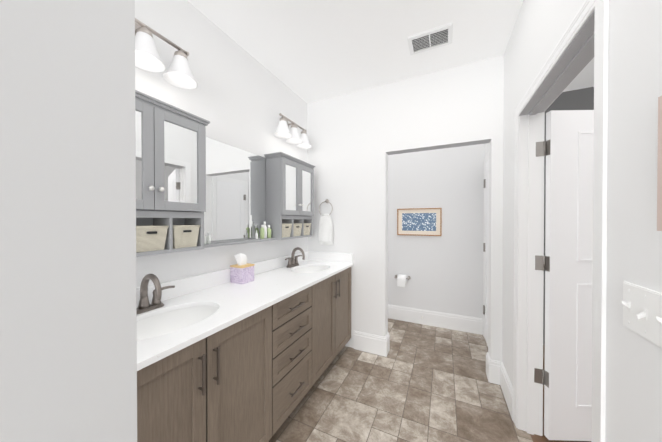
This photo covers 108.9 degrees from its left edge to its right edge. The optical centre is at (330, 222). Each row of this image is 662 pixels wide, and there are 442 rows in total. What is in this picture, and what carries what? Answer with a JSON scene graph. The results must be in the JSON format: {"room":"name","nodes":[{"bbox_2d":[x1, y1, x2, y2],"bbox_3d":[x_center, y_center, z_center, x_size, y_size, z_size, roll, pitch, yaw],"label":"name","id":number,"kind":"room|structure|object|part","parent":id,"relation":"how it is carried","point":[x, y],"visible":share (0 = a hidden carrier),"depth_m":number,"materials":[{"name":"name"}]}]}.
{"room":"bathroom","nodes":[
{"label":"bathroom","id":0,"kind":"room"},
{"bbox_2d":[0,0,136,441],"bbox_3d":[-1.236,-0.004,-0.167,1.051,2.740,1.850,0,0,26],"label":"wall","id":1,"kind":"structure","parent":0,"point":[68,343],"depth_m":0.36,"materials":[{"name":"grey paint"}]},
{"bbox_2d":[135,0,307,287],"bbox_3d":[-0.768,-0.018,1.892,0.120,2.740,2.270,0,0,26],"label":"wall","id":2,"kind":"structure","parent":0,"point":[239,97],"depth_m":1.67,"materials":[{"name":"white paint"}]},
{"bbox_2d":[135,18,197,88],"bbox_3d":[-0.931,-0.919,1.174,0.196,0.253,0.518,0,0,26],"label":"sconce","id":3,"kind":"object","parent":2,"relation":"attached to","point":[178,73],"visible":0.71,"depth_m":1.23,"materials":[{"name":"white glass"}]},
{"bbox_2d":[135,90,209,256],"bbox_3d":[-0.921,-0.221,1.174,0.209,0.756,0.598,0,0,26],"label":"upper cabinet","id":4,"kind":"object","parent":2,"relation":"attached to","point":[170,175],"visible":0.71,"depth_m":1.22,"materials":[{"name":"grey paint"}]},
{"bbox_3d":[-0.860,-0.310,1.144,0.004,0.406,0.456,0,0,26],"label":"door glass","id":5,"kind":"part","parent":4,"relation":"part of","materials":[{"name":"white"}]},
{"bbox_2d":[164,255,287,298],"bbox_3d":[-0.729,0.388,1.810,0.021,0.100,2.146,0,0,26],"label":"backsplash","id":6,"kind":"structure","parent":2,"relation":"attached to","point":[211,279],"depth_m":1.60,"materials":[{"name":"white stone"}]},
{"bbox_2d":[204,137,275,247],"bbox_3d":[-0.689,-0.212,1.770,0.124,0.730,1.765,0,0,26],"label":"wall mirror","id":7,"kind":"object","parent":2,"relation":"attached to","point":[235,212],"visible":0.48,"depth_m":1.79,"materials":[{"name":"clear glass"}]},
{"bbox_2d":[204,238,275,247],"bbox_3d":[-0.687,0.144,1.771,0.118,0.018,0.721,0,0,26],"label":"ledge shelf","id":8,"kind":"object","parent":2,"relation":"attached to","point":[225,241],"depth_m":1.71,"materials":[{"name":"grey paint"}]},
{"bbox_2d":[204,232,210,243],"bbox_3d":[-0.807,0.098,1.504,0.031,0.077,0.096,0,0,26],"label":"bottles","id":9,"kind":"object","parent":8,"relation":"on","point":[207,239],"visible":0.56,"depth_m":1.52,"materials":[{"name":"white plastic"}]},
{"bbox_2d":[255,221,270,238],"bbox_3d":[-0.567,0.061,2.000,0.054,0.143,0.167,0,0,26],"label":"bottles","id":10,"kind":"object","parent":8,"relation":"on","point":[265,232],"visible":1,"depth_m":2.00,"materials":[{"name":"white"}]},
{"bbox_2d":[264,152,314,239],"bbox_3d":[-0.370,-0.229,2.324,0.209,0.756,0.598,0,0,26],"label":"upper cabinet","id":11,"kind":"object","parent":2,"relation":"attached to","point":[289,196],"visible":1,"depth_m":2.15,"materials":[{"name":"grey paint"}]},
{"bbox_3d":[-0.309,-0.318,2.294,0.004,0.406,0.456,0,0,26],"label":"door glass","id":12,"kind":"part","parent":11,"relation":"part of","materials":[{"name":"white"}]},
{"bbox_2d":[274,113,311,148],"bbox_3d":[-0.377,-0.927,2.333,0.196,0.253,0.518,0,0,26],"label":"sconce","id":13,"kind":"object","parent":2,"relation":"attached to","point":[293,136],"visible":1,"depth_m":2.29,"materials":[{"name":"white glass"}]},
{"bbox_2d":[187,0,593,103],"bbox_3d":[0.267,-1.406,0.894,5.800,0.050,5.080,0,0,26],"label":"ceiling","id":14,"kind":"structure","parent":0,"point":[308,51],"depth_m":1.76,"materials":[{"name":"white paint"}]},
{"bbox_2d":[407,23,452,54],"bbox_3d":[0.750,-1.380,1.794,0.307,0.010,0.208,0,0,26],"label":"ceiling vent","id":15,"kind":"object","parent":14,"relation":"in","point":[437,37],"visible":1,"depth_m":1.78,"materials":[{"name":"white metal"}]},
{"bbox_2d":[268,318,532,441],"bbox_3d":[-0.748,1.381,1.399,3.550,0.050,5.080,0,0,26],"label":"floor","id":16,"kind":"structure","parent":0,"point":[422,383],"depth_m":1.83,"materials":[{"name":"brown tile"}]},
{"bbox_2d":[137,263,353,441],"bbox_3d":[-0.475,0.909,1.692,0.584,0.889,2.146,0,0,26],"label":"bathroom vanity","id":17,"kind":"object","parent":16,"relation":"on","point":[221,357],"depth_m":1.22,"materials":[{"name":"brown wood"}]},
{"bbox_2d":[137,259,351,366],"bbox_3d":[-0.479,0.451,1.691,0.574,0.025,2.146,0,0,26],"label":"countertop","id":18,"kind":"structure","parent":17,"relation":"on","point":[237,300],"depth_m":1.36,"materials":[{"name":"white stone"}]},
{"bbox_2d":[136,274,175,314],"bbox_3d":[-0.892,0.346,1.167,0.168,0.191,0.284,0,0,26],"label":"faucet","id":19,"kind":"object","parent":18,"relation":"on","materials":[{"name":"brown metal"}]},
{"bbox_2d":[137,303,223,342],"bbox_3d":[-0.749,0.529,1.100,0.342,0.148,0.482,0,0,26],"label":"sink","id":20,"kind":"object","parent":18,"relation":"in","point":[151,326],"depth_m":1.24,"materials":[{"name":"white ceramic"}]},
{"bbox_2d":[230,253,254,283],"bbox_3d":[-0.657,0.331,1.758,0.122,0.213,0.122,0,0,26],"label":"tissue box","id":21,"kind":"object","parent":18,"relation":"on","point":[242,271],"visible":1,"depth_m":1.72,"materials":[{"name":"purple cardboard"}]},
{"bbox_2d":[284,247,307,266],"bbox_3d":[-0.331,0.338,2.340,0.168,0.191,0.284,0,0,26],"label":"faucet","id":22,"kind":"object","parent":18,"relation":"on","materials":[{"name":"brown metal"}]},
{"bbox_2d":[292,263,323,274],"bbox_3d":[-0.188,0.521,2.273,0.342,0.148,0.482,0,0,26],"label":"sink","id":23,"kind":"object","parent":18,"relation":"in","point":[312,268],"depth_m":2.48,"materials":[{"name":"white ceramic"}]},
{"bbox_2d":[307,55,503,365],"bbox_3d":[0.549,-0.021,2.454,2.010,2.740,0.120,0,0,26],"label":"wall","id":24,"kind":"structure","parent":0,"point":[356,139],"depth_m":2.41,"materials":[{"name":"white paint"}]},
{"bbox_2d":[318,199,333,244],"bbox_3d":[-0.056,-0.007,2.638,0.173,0.509,0.067,0,0,26],"label":"towel ring","id":25,"kind":"object","parent":24,"relation":"attached to","point":[325,233],"visible":0.98,"depth_m":2.62,"materials":[{"name":"white fabric"}]},
{"bbox_2d":[318,214,333,244],"bbox_3d":[-0.059,0.075,2.633,0.173,0.346,0.055,0,0,26],"label":"towel","id":26,"kind":"object","parent":25,"relation":"hanging from","point":[325,231],"depth_m":2.62,"materials":[{"name":"white fabric"}]},
{"bbox_2d":[308,251,351,262],"bbox_3d":[-0.016,0.382,2.647,0.542,0.100,0.020,0,0,26],"label":"backsplash","id":27,"kind":"structure","parent":24,"relation":"attached to","point":[332,257],"depth_m":2.62,"materials":[{"name":"white stone"}]},
{"bbox_2d":[354,331,387,356],"bbox_3d":[0.403,1.254,2.457,0.351,0.190,0.016,0,0,26],"label":"baseboard","id":28,"kind":"structure","parent":24,"relation":"attached to","point":[370,343],"depth_m":2.44,"materials":[{"name":"white paint"}]},
{"bbox_2d":[386,332,389,351],"bbox_3d":[-0.432,1.250,3.008,2.331,0.190,0.016,0,0,26],"label":"baseboard","id":29,"kind":"structure","parent":24,"relation":"attached to","point":[388,335],"depth_m":2.48,"materials":[{"name":"white paint"}]},
{"bbox_2d":[388,87,593,344],"bbox_3d":[1.337,-0.026,3.141,5.800,2.740,0.120,0,0,26],"label":"wall","id":30,"kind":"structure","parent":0,"point":[444,271],"depth_m":3.02,"materials":[{"name":"white paint"}]},
{"bbox_2d":[394,274,410,286],"bbox_3d":[0.955,0.770,3.183,0.210,0.146,0.141,0,0,26],"label":"toilet paper holder","id":31,"kind":"object","parent":30,"relation":"attached to","point":[401,280],"visible":1,"depth_m":3.13,"materials":[{"name":"white paper"}]},
{"bbox_2d":[397,208,441,235],"bbox_3d":[1.164,-0.009,3.143,0.552,0.362,0.022,0,0,26],"label":"framed picture","id":32,"kind":"object","parent":30,"relation":"attached to","point":[420,221],"visible":0.96,"depth_m":3.13,"materials":[{"name":"blue paper"}]},
{"bbox_2d":[388,304,482,334],"bbox_3d":[0.347,1.246,3.548,3.270,0.190,0.016,0,0,26],"label":"baseboard","id":33,"kind":"structure","parent":30,"relation":"attached to","point":[431,318],"depth_m":3.05,"materials":[{"name":"white paint"}]},
{"bbox_2d":[530,345,590,441],"bbox_3d":[1.869,1.390,0.148,2.250,0.049,5.080,0,0,26],"label":"floor","id":34,"kind":"structure","parent":0,"point":[537,438],"depth_m":1.49,"materials":[{"name":"brown tile"}]},
{"bbox_2d":[485,0,661,441],"bbox_3d":[0.828,-0.009,0.570,0.120,2.740,4.960,0,0,26],"label":"wall","id":35,"kind":"structure","parent":0,"point":[633,407],"depth_m":0.65,"materials":[{"name":"white paint"}]},
{"bbox_2d":[483,152,488,337],"bbox_3d":[1.662,0.298,2.478,0.016,2.100,0.740,0,0,26],"label":"door frame","id":36,"kind":"structure","parent":35,"relation":"attached to","point":[486,159],"depth_m":2.78,"materials":[{"name":"white paint"}]},
{"bbox_2d":[483,160,488,345],"bbox_3d":[1.659,0.329,2.498,0.038,2.015,0.627,0,0,26],"label":"door","id":37,"kind":"structure","parent":35,"relation":"in","point":[486,241],"depth_m":2.66,"materials":[{"name":"white paint"}]},
{"bbox_3d":[1.661,0.283,2.514,0.028,1.570,0.596,0,0,26],"label":"alcove door hardware","id":38,"kind":"part","parent":37,"relation":"part of","materials":[{"name":"silver metal"}]},
{"bbox_2d":[498,361,512,420],"bbox_3d":[1.334,1.258,1.798,0.020,0.190,0.402,0,0,26],"label":"baseboard","id":39,"kind":"structure","parent":35,"relation":"attached to","point":[503,379],"depth_m":1.80,"materials":[{"name":"white paint"}]},
{"bbox_2d":[513,0,608,441],"bbox_3d":[1.095,0.300,1.131,0.144,2.115,0.994,0,0,26],"label":"door frame","id":40,"kind":"structure","parent":35,"relation":"attached to","point":[582,43],"depth_m":1.37,"materials":[{"name":"white paint"}]},
{"bbox_2d":[534,110,593,440],"bbox_3d":[1.718,0.328,1.462,0.843,2.030,0.054,0,0,3],"label":"hall door","id":41,"kind":"structure","parent":35,"relation":"in","point":[565,262],"depth_m":1.45,"materials":[{"name":"white paint"}]},
{"bbox_2d":[621,281,661,347],"bbox_3d":[0.746,0.218,0.567,0.019,0.121,0.166,0,0,26],"label":"switch plate","id":42,"kind":"object","parent":35,"relation":"attached to","point":[642,311],"visible":0.98,"depth_m":0.57,"materials":[{"name":"white plastic"}]},
{"bbox_2d":[657,96,661,230],"bbox_3d":[0.629,-0.126,0.321,0.020,0.290,0.422,0,0,26],"label":"picture frame","id":43,"kind":"object","parent":35,"relation":"attached to","point":[659,193],"visible":0.86,"depth_m":0.51,"materials":[{"name":"beige wood"}]}
]}

